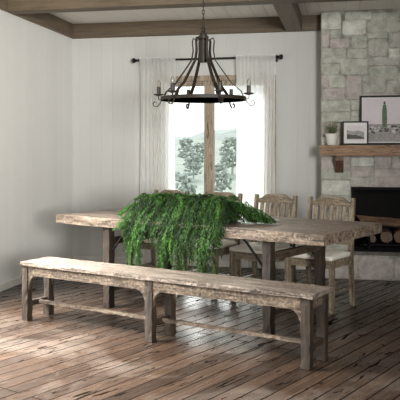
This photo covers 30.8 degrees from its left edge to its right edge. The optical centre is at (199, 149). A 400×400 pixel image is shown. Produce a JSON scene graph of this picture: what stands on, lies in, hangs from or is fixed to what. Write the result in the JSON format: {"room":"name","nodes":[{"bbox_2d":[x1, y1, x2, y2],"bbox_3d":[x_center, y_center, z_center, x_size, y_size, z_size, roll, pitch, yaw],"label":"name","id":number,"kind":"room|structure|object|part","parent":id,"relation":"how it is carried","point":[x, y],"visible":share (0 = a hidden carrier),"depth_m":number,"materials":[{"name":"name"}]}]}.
{"room":"dining room","nodes":[
{"label":"dining room","id":0,"kind":"room"},
{"bbox_2d":[0,10,71,283],"bbox_3d":[-2.568,-0.080,3.910,0.200,2.820,9.650,0,0,11],"label":"wall","id":1,"kind":"structure","parent":0,"point":[36,60],"depth_m":7.55,"materials":[{"name":"white paint"}]},
{"bbox_2d":[0,0,72,37],"bbox_3d":[-2.460,-1.405,3.862,0.030,0.170,9.600,0,0,11],"label":"trim","id":2,"kind":"structure","parent":1,"relation":"attached to","point":[52,22],"depth_m":7.86,"materials":[{"name":"brown wood"}]},
{"bbox_2d":[0,256,72,291],"bbox_3d":[-2.463,1.295,3.879,0.018,0.070,9.632,0,0,11],"label":"baseboard","id":3,"kind":"structure","parent":1,"relation":"attached to","point":[6,285],"depth_m":7.02,"materials":[{"name":"white wood"}]},
{"bbox_2d":[7,0,363,13],"bbox_3d":[1.299,-1.404,6.343,6.360,0.172,0.170,0,0,11],"label":"trim","id":4,"kind":"structure","parent":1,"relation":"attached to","point":[13,6],"depth_m":6.71,"materials":[{"name":"wood"}]},
{"bbox_2d":[72,31,320,262],"bbox_3d":[1.636,-0.080,8.086,6.790,2.820,0.200,0,0,11],"label":"wall","id":5,"kind":"structure","parent":0,"point":[106,83],"depth_m":8.46,"materials":[{"name":"white paint"}]},
{"bbox_2d":[74,256,313,269],"bbox_3d":[-0.077,1.295,8.320,2.900,0.070,0.018,0,0,11],"label":"baseboard","id":6,"kind":"structure","parent":5,"relation":"attached to","point":[279,265],"depth_m":8.43,"materials":[{"name":"white wood"}]},
{"bbox_2d":[72,15,320,38],"bbox_3d":[-0.090,-1.405,8.307,2.920,0.170,0.050,0,0,11],"label":"trim","id":7,"kind":"structure","parent":5,"relation":"attached to","point":[309,22],"depth_m":8.29,"materials":[{"name":"brown wood"}]},
{"bbox_2d":[132,54,282,62],"bbox_3d":[0.076,-1.024,8.233,1.735,0.075,0.128,0,0,11],"label":"curtain rod","id":8,"kind":"object","parent":5,"relation":"attached to","point":[280,56],"visible":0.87,"depth_m":8.17,"materials":[{"name":"black metal"}]},
{"bbox_2d":[139,57,175,264],"bbox_3d":[-0.486,0.127,8.306,0.436,2.377,0.053,0,0,11],"label":"curtain","id":9,"kind":"object","parent":8,"relation":"hanging from","point":[157,167],"visible":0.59,"depth_m":8.31,"materials":[{"name":"white fabric"}]},
{"bbox_3d":[0.069,-1.032,8.198,1.635,0.023,0.024,0,0,11],"label":"rod","id":10,"kind":"part","parent":8,"relation":"part of","materials":[{"name":"black metal"}]},
{"bbox_2d":[236,54,275,267],"bbox_3d":[0.620,0.127,8.083,0.458,2.377,0.053,0,0,11],"label":"curtain","id":11,"kind":"object","parent":8,"relation":"hanging from","point":[255,161],"visible":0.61,"depth_m":8.09,"materials":[{"name":"white fabric"}]},
{"bbox_2d":[175,74,275,194],"bbox_3d":[0.167,0.055,8.321,1.417,1.810,0.180,0,0,11],"label":"window","id":12,"kind":"structure","parent":5,"relation":"in","point":[209,108],"depth_m":8.29,"materials":[{"name":"brown wood"}]},
{"bbox_2d":[273,3,301,30],"bbox_3d":[0.891,-1.405,7.298,0.177,0.170,1.540,0,0,11],"label":"ceiling beam","id":13,"kind":"structure","parent":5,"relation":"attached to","point":[290,16],"depth_m":7.22,"materials":[{"name":"brown wood"}]},
{"bbox_2d":[0,263,399,399],"bbox_3d":[0.662,1.380,3.258,6.790,0.100,10.050,0,0,11],"label":"floor","id":14,"kind":"structure","parent":0,"point":[68,353],"depth_m":4.79,"materials":[{"name":"brown wood"}]},
{"bbox_2d":[127,189,189,270],"bbox_3d":[-0.420,0.870,7.260,0.452,0.923,0.467,0,0,37],"label":"dining chair","id":15,"kind":"object","parent":14,"relation":"on","point":[153,254],"visible":0.16,"depth_m":7.28,"materials":[{"name":"brown wood"}]},
{"bbox_3d":[-0.432,0.935,7.244,0.438,0.070,0.384,0,0,36],"label":"seat frame","id":16,"kind":"part","parent":15,"relation":"part of","materials":[{"name":"brown wood"}]},
{"bbox_3d":[-0.472,0.872,7.534,0.042,0.918,0.088,0,0,37],"label":"post","id":17,"kind":"part","parent":15,"relation":"part of","materials":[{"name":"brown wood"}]},
{"bbox_2d":[143,237,182,243],"bbox_3d":[-0.447,0.870,7.222,0.441,0.062,0.374,0,0,36],"label":"cushion","id":18,"kind":"object","parent":15,"relation":"on","point":[146,241],"depth_m":7.04,"materials":[{"name":"beige fabric"}]},
{"bbox_3d":[-0.290,0.451,7.435,0.386,0.085,0.024,0,0,36],"label":"crest rail","id":19,"kind":"part","parent":15,"relation":"part of","materials":[{"name":"brown wood"}]},
{"bbox_3d":[-0.142,0.872,7.290,0.042,0.918,0.088,0,0,36],"label":"post","id":20,"kind":"part","parent":15,"relation":"part of","materials":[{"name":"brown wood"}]},
{"bbox_2d":[20,257,332,369],"bbox_3d":[-0.280,1.100,5.135,2.463,0.462,0.321,0,0,32],"label":"bench","id":21,"kind":"object","parent":14,"relation":"on","point":[301,298],"visible":1,"depth_m":4.95,"materials":[{"name":"brown wood"}]},
{"bbox_3d":[-1.353,1.116,5.673,0.067,0.429,0.063,0,0,32],"label":"leg","id":22,"kind":"part","parent":21,"relation":"part of","materials":[{"name":"brown wood"}]},
{"bbox_3d":[-1.290,1.202,5.773,0.038,0.047,0.178,0,0,32],"label":"cross rail","id":23,"kind":"part","parent":21,"relation":"part of","materials":[{"name":"brown wood"}]},
{"bbox_3d":[-1.226,1.116,5.873,0.067,0.430,0.063,0,0,32],"label":"leg","id":24,"kind":"part","parent":21,"relation":"part of","materials":[{"name":"brown wood"}]},
{"bbox_3d":[-0.343,1.116,5.035,0.067,0.429,0.063,0,0,32],"label":"leg","id":25,"kind":"part","parent":21,"relation":"part of","materials":[{"name":"brown wood"}]},
{"bbox_3d":[-0.280,1.202,5.135,0.038,0.047,0.178,0,0,32],"label":"cross rail","id":26,"kind":"part","parent":21,"relation":"part of","materials":[{"name":"brown wood"}]},
{"bbox_3d":[-0.216,1.116,5.234,0.067,0.430,0.063,0,0,32],"label":"leg","id":27,"kind":"part","parent":21,"relation":"part of","materials":[{"name":"brown wood"}]},
{"bbox_3d":[-0.280,0.885,5.135,2.463,0.031,0.321,0,0,32],"label":"seat","id":28,"kind":"part","parent":21,"relation":"part of","materials":[{"name":"brown wood"}]},
{"bbox_3d":[0.650,1.115,4.407,0.067,0.430,0.063,0,0,32],"label":"leg","id":29,"kind":"part","parent":21,"relation":"part of","materials":[{"name":"brown wood"}]},
{"bbox_3d":[0.713,1.202,4.507,0.038,0.047,0.178,0,0,32],"label":"cross rail","id":30,"kind":"part","parent":21,"relation":"part of","materials":[{"name":"brown wood"}]},
{"bbox_3d":[0.777,1.116,4.607,0.067,0.429,0.063,0,0,32],"label":"leg","id":31,"kind":"part","parent":21,"relation":"part of","materials":[{"name":"brown wood"}]},
{"bbox_2d":[177,192,242,276],"bbox_3d":[0.095,0.870,6.879,0.452,0.923,0.467,0,0,36],"label":"dining chair","id":32,"kind":"object","parent":14,"relation":"on","point":[227,243],"visible":0.21,"depth_m":6.83,"materials":[{"name":"brown wood"}]},
{"bbox_3d":[-0.188,1.115,6.842,0.041,0.430,0.041,0,0,37],"label":"leg","id":33,"kind":"part","parent":32,"relation":"part of","materials":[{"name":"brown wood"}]},
{"bbox_2d":[179,238,236,248],"bbox_3d":[0.067,0.870,6.841,0.441,0.062,0.374,0,0,36],"label":"cushion","id":34,"kind":"object","parent":32,"relation":"on","point":[227,243],"depth_m":6.75,"materials":[{"name":"beige fabric"}]},
{"bbox_3d":[0.083,0.935,6.863,0.438,0.070,0.384,0,0,36],"label":"seat frame","id":35,"kind":"part","parent":32,"relation":"part of","materials":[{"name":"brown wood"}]},
{"bbox_3d":[0.142,1.115,6.598,0.041,0.430,0.041,0,0,36],"label":"leg","id":36,"kind":"part","parent":32,"relation":"part of","materials":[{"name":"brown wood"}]},
{"bbox_3d":[0.225,0.451,7.054,0.386,0.085,0.024,0,0,36],"label":"crest rail","id":37,"kind":"part","parent":32,"relation":"part of","materials":[{"name":"brown wood"}]},
{"bbox_3d":[0.372,0.872,6.909,0.042,0.918,0.088,0,0,37],"label":"post","id":38,"kind":"part","parent":32,"relation":"part of","materials":[{"name":"brown wood"}]},
{"bbox_2d":[56,208,381,333],"bbox_3d":[0.072,0.950,6.045,2.626,0.762,0.997,0,0,36],"label":"dining table","id":39,"kind":"object","parent":14,"relation":"on","point":[314,235],"visible":0.56,"depth_m":5.41,"materials":[{"name":"brown wood"}]},
{"bbox_3d":[-0.772,0.989,6.138,0.075,0.682,0.074,0,0,36],"label":"leg","id":40,"kind":"part","parent":39,"relation":"part of","materials":[{"name":"brown wood"}]},
{"bbox_3d":[-0.537,0.770,6.456,0.048,0.063,0.720,0,0,36],"label":"cross rail","id":41,"kind":"part","parent":39,"relation":"part of","materials":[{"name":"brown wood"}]},
{"bbox_3d":[-0.302,0.989,6.773,0.075,0.683,0.075,0,0,36],"label":"leg","id":42,"kind":"part","parent":39,"relation":"part of","materials":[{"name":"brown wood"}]},
{"bbox_2d":[112,192,278,274],"bbox_3d":[-0.032,0.669,5.833,1.434,0.628,0.793,0,0,37],"label":"potted fern","id":43,"kind":"object","parent":39,"relation":"on","point":[211,211],"visible":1,"depth_m":5.62,"materials":[{"name":"green plant"}]},
{"bbox_3d":[0.493,0.989,5.202,0.074,0.683,0.074,0,0,36],"label":"leg","id":44,"kind":"part","parent":39,"relation":"part of","materials":[{"name":"brown wood"}]},
{"bbox_3d":[0.728,1.177,5.519,0.047,0.047,0.721,0,0,37],"label":"cross rail","id":45,"kind":"part","parent":39,"relation":"part of","materials":[{"name":"brown wood"}]},
{"bbox_3d":[0.728,0.770,5.519,0.048,0.063,0.720,0,0,36],"label":"cross rail","id":46,"kind":"part","parent":39,"relation":"part of","materials":[{"name":"brown wood"}]},
{"bbox_3d":[0.963,0.989,5.837,0.075,0.682,0.075,0,0,36],"label":"leg","id":47,"kind":"part","parent":39,"relation":"part of","materials":[{"name":"brown wood"}]},
{"bbox_2d":[229,194,297,282],"bbox_3d":[0.573,0.870,6.525,0.452,0.923,0.467,0,0,36],"label":"dining chair","id":48,"kind":"object","parent":14,"relation":"on","point":[241,251],"visible":0.53,"depth_m":6.55,"materials":[{"name":"brown wood"}]},
{"bbox_3d":[0.291,1.115,6.488,0.041,0.430,0.041,0,0,36],"label":"leg","id":49,"kind":"part","parent":48,"relation":"part of","materials":[{"name":"brown wood"}]},
{"bbox_3d":[0.521,0.872,6.799,0.042,0.918,0.088,0,0,36],"label":"post","id":50,"kind":"part","parent":48,"relation":"part of","materials":[{"name":"brown wood"}]},
{"bbox_3d":[0.561,0.935,6.509,0.438,0.070,0.384,0,0,36],"label":"seat frame","id":51,"kind":"part","parent":48,"relation":"part of","materials":[{"name":"brown wood"}]},
{"bbox_2d":[229,242,291,253],"bbox_3d":[0.545,0.870,6.487,0.441,0.062,0.374,0,0,36],"label":"cushion","id":52,"kind":"object","parent":48,"relation":"on","point":[256,246],"depth_m":6.41,"materials":[{"name":"beige fabric"}]},
{"bbox_3d":[0.703,0.451,6.700,0.386,0.085,0.024,0,0,36],"label":"crest rail","id":53,"kind":"part","parent":48,"relation":"part of","materials":[{"name":"brown wood"}]},
{"bbox_3d":[0.851,0.872,6.555,0.042,0.918,0.088,0,0,36],"label":"post","id":54,"kind":"part","parent":48,"relation":"part of","materials":[{"name":"brown wood"}]},
{"bbox_2d":[285,196,355,313],"bbox_3d":[1.028,0.870,6.189,0.452,0.923,0.467,0,0,37],"label":"dining chair","id":55,"kind":"object","parent":14,"relation":"on","point":[335,258],"visible":0.66,"depth_m":6.19,"materials":[{"name":"brown wood"}]},
{"bbox_3d":[0.745,1.115,6.151,0.041,0.430,0.041,0,0,36],"label":"leg","id":56,"kind":"part","parent":55,"relation":"part of","materials":[{"name":"brown wood"}]},
{"bbox_3d":[0.975,0.872,6.463,0.042,0.918,0.088,0,0,37],"label":"post","id":57,"kind":"part","parent":55,"relation":"part of","materials":[{"name":"brown wood"}]},
{"bbox_3d":[1.016,0.935,6.173,0.438,0.070,0.384,0,0,36],"label":"seat frame","id":58,"kind":"part","parent":55,"relation":"part of","materials":[{"name":"brown wood"}]},
{"bbox_2d":[293,248,350,260],"bbox_3d":[1.000,0.870,6.151,0.441,0.062,0.374,0,0,36],"label":"cushion","id":59,"kind":"object","parent":55,"relation":"on","point":[330,254],"depth_m":6.03,"materials":[{"name":"beige fabric"}]},
{"bbox_3d":[1.157,0.451,6.364,0.386,0.085,0.024,0,0,36],"label":"crest rail","id":60,"kind":"part","parent":55,"relation":"part of","materials":[{"name":"brown wood"}]},
{"bbox_3d":[1.075,1.115,5.907,0.041,0.430,0.041,0,0,36],"label":"leg","id":61,"kind":"part","parent":55,"relation":"part of","materials":[{"name":"brown wood"}]},
{"bbox_3d":[1.129,0.795,6.327,0.380,0.040,0.022,0,0,37],"label":"rail","id":62,"kind":"part","parent":55,"relation":"part of","materials":[{"name":"brown wood"}]},
{"bbox_3d":[1.305,0.872,6.219,0.042,0.918,0.088,0,0,36],"label":"post","id":63,"kind":"part","parent":55,"relation":"part of","materials":[{"name":"brown wood"}]},
{"bbox_2d":[319,9,399,280],"bbox_3d":[2.448,-0.080,7.721,2.298,2.820,0.897,0,0,11],"label":"fireplace","id":64,"kind":"object","parent":14,"relation":"on","point":[360,49],"depth_m":7.71,"materials":[{"name":"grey stone"}]},
{"bbox_2d":[323,121,339,144],"bbox_3d":[1.390,-0.181,7.648,0.185,0.258,0.212,0,0,11],"label":"potted plant","id":65,"kind":"object","parent":64,"relation":"on","point":[331,138],"visible":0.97,"depth_m":7.61,"materials":[{"name":"green plant"}]},
{"bbox_3d":[1.391,-0.112,7.656,0.134,0.120,0.134,0,0,11],"label":"pot","id":66,"kind":"part","parent":65,"relation":"part of","materials":[{"name":"white ceramic"}]},
{"bbox_2d":[342,121,368,144],"bbox_3d":[1.630,-0.178,7.604,0.266,0.248,0.045,0,0,11],"label":"picture frame","id":67,"kind":"object","parent":64,"relation":"on","point":[354,132],"visible":1,"depth_m":7.60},
{"bbox_2d":[347,125,363,140],"bbox_3d":[1.629,-0.178,7.600,0.178,0.158,0.001,0,-5,11],"label":"print","id":68,"kind":"object","parent":67,"relation":"attached to","point":[354,132],"depth_m":7.60},
{"bbox_2d":[319,145,399,155],"bbox_3d":[2.397,0.005,7.469,2.297,0.118,0.235,0,0,11],"label":"mantel shelf","id":69,"kind":"object","parent":64,"relation":"attached to","point":[325,150],"depth_m":7.50,"materials":[{"name":"brown wood"}]},
{"bbox_2d":[367,235,375,241],"bbox_3d":[1.871,0.950,7.886,0.084,0.080,0.280,0,0,10],"label":"log","id":70,"kind":"object","parent":64,"relation":"on","point":[372,237],"visible":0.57,"depth_m":7.75,"materials":[{"name":"brown wood"}]},
{"bbox_2d":[360,95,399,144],"bbox_3d":[1.978,-0.314,7.598,0.588,0.519,0.053,0,0,11],"label":"picture frame","id":71,"kind":"object","parent":64,"relation":"on","point":[382,112],"visible":0.98,"depth_m":7.61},
{"bbox_3d":[2.181,1.001,7.782,0.840,0.173,0.361,0,0,11],"label":"fire grate","id":72,"kind":"part","parent":64,"relation":"part of","materials":[{"name":"black metal"}]},
{"bbox_2d":[380,229,392,242],"bbox_3d":[2.013,0.929,7.837,0.133,0.125,0.300,0,0,13],"label":"log","id":73,"kind":"object","parent":64,"relation":"on","point":[386,236],"visible":0.93,"depth_m":7.70,"materials":[{"name":"brown wood"}]},
{"bbox_2d":[393,228,399,242],"bbox_3d":[2.154,0.925,7.829,0.131,0.139,0.300,0,0,13],"label":"log","id":74,"kind":"object","parent":64,"relation":"on","point":[396,233],"visible":1,"depth_m":7.69,"materials":[{"name":"brown wood"}]},
{"bbox_2d":[356,215,399,227],"bbox_3d":[2.088,0.782,7.818,0.793,0.147,0.145,0,0,15],"label":"log","id":75,"kind":"object","parent":74,"relation":"on","point":[389,222],"visible":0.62,"depth_m":7.81,"materials":[{"name":"brown wood"}]},
{"bbox_2d":[50,0,399,23],"bbox_3d":[0.662,-1.540,3.258,6.790,0.100,10.050,0,0,11],"label":"ceiling","id":76,"kind":"structure","parent":0,"point":[266,10],"depth_m":7.86,"materials":[{"name":"white paint"}]},
{"bbox_2d":[153,0,254,108],"bbox_3d":[0.027,-0.924,6.000,0.849,1.131,0.813,0,0,0],"label":"chandelier","id":77,"kind":"object","parent":76,"relation":"hanging from","point":[204,56],"visible":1,"depth_m":5.95,"materials":[{"name":"brown metal"}]},
{"bbox_2d":[154,87,163,99],"bbox_3d":[-0.345,-0.472,6.066,0.084,0.112,0.084,0,0,11],"label":"candle","id":78,"kind":"object","parent":77,"relation":"on","point":[158,94],"depth_m":6.05,"materials":[{"name":"grey metal"}]},
{"bbox_2d":[167,83,177,96],"bbox_3d":[-0.216,-0.472,5.710,0.084,0.112,0.084,0,0,11],"label":"candle","id":79,"kind":"object","parent":77,"relation":"on","point":[172,90],"depth_m":5.70,"materials":[{"name":"grey metal"}]},
{"bbox_2d":[215,82,224,96],"bbox_3d":[0.157,-0.472,5.645,0.084,0.112,0.084,0,0,11],"label":"candle","id":80,"kind":"object","parent":77,"relation":"on","point":[218,89],"depth_m":5.64,"materials":[{"name":"brown metal"}]},
{"bbox_2d":[244,85,253,98],"bbox_3d":[0.400,-0.472,5.934,0.084,0.112,0.084,0,0,11],"label":"candle","id":81,"kind":"object","parent":77,"relation":"on","point":[249,92],"depth_m":5.92,"materials":[{"name":"grey metal"}]},
{"label":"outside","id":82,"kind":"structure","parent":0,"visible":0},
{"bbox_2d":[175,127,236,140],"bbox_3d":[2.177,-2.155,137.278,130.000,6.971,30.000,0,0,11],"label":"hill","id":83,"kind":"structure","parent":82,"point":[220,135],"depth_m":138.36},
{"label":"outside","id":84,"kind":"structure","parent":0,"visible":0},
{"bbox_2d":[175,139,236,195],"bbox_3d":[12.601,0.319,62.492,120.000,4.486,110.000,0,0,11],"label":"field","id":85,"kind":"structure","parent":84,"point":[198,179],"depth_m":54.44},
{"bbox_2d":[175,171,196,194],"bbox_3d":[-0.665,1.720,23.976,1.163,2.051,1.223,0,0,11],"label":"tree","id":86,"kind":"object","parent":85,"relation":"on","point":[183,178],"visible":0.41,"depth_m":23.83,"materials":[{"name":"green plant"}]},
{"bbox_2d":[177,137,194,163],"bbox_3d":[-1.292,0.217,66.019,1.600,2.760,1.723,0,0,11],"label":"tree","id":87,"kind":"object","parent":85,"relation":"on","point":[188,140],"visible":0.86,"depth_m":65.78,"materials":[{"name":"green plant"}]},
{"bbox_2d":[183,151,202,178],"bbox_3d":[-0.426,1.163,45.969,1.230,2.184,1.196,0,0,33],"label":"tree","id":88,"kind":"object","parent":85,"relation":"on","point":[190,165],"visible":0.96,"depth_m":45.78,"materials":[{"name":"green plant"}]},
{"bbox_2d":[192,142,203,162],"bbox_3d":[-0.003,0.567,59.951,1.388,2.478,1.361,0,0,-2],"label":"tree","id":89,"kind":"object","parent":85,"relation":"on","point":[196,146],"visible":0.52,"depth_m":59.87,"materials":[{"name":"green plant"}]},
{"bbox_2d":[215,162,232,191],"bbox_3d":[0.936,1.562,34.004,1.054,1.976,1.081,0,0,29],"label":"tree","id":90,"kind":"object","parent":85,"relation":"on","point":[219,167],"visible":0.85,"depth_m":33.79,"materials":[{"name":"green plant"}]},
{"bbox_2d":[219,136,236,174],"bbox_3d":[2.173,0.588,50.047,1.772,3.066,1.876,0,0,28],"label":"tree","id":91,"kind":"object","parent":85,"relation":"on","point":[226,156],"visible":0.7,"depth_m":49.76,"materials":[{"name":"green plant"}]}
]}

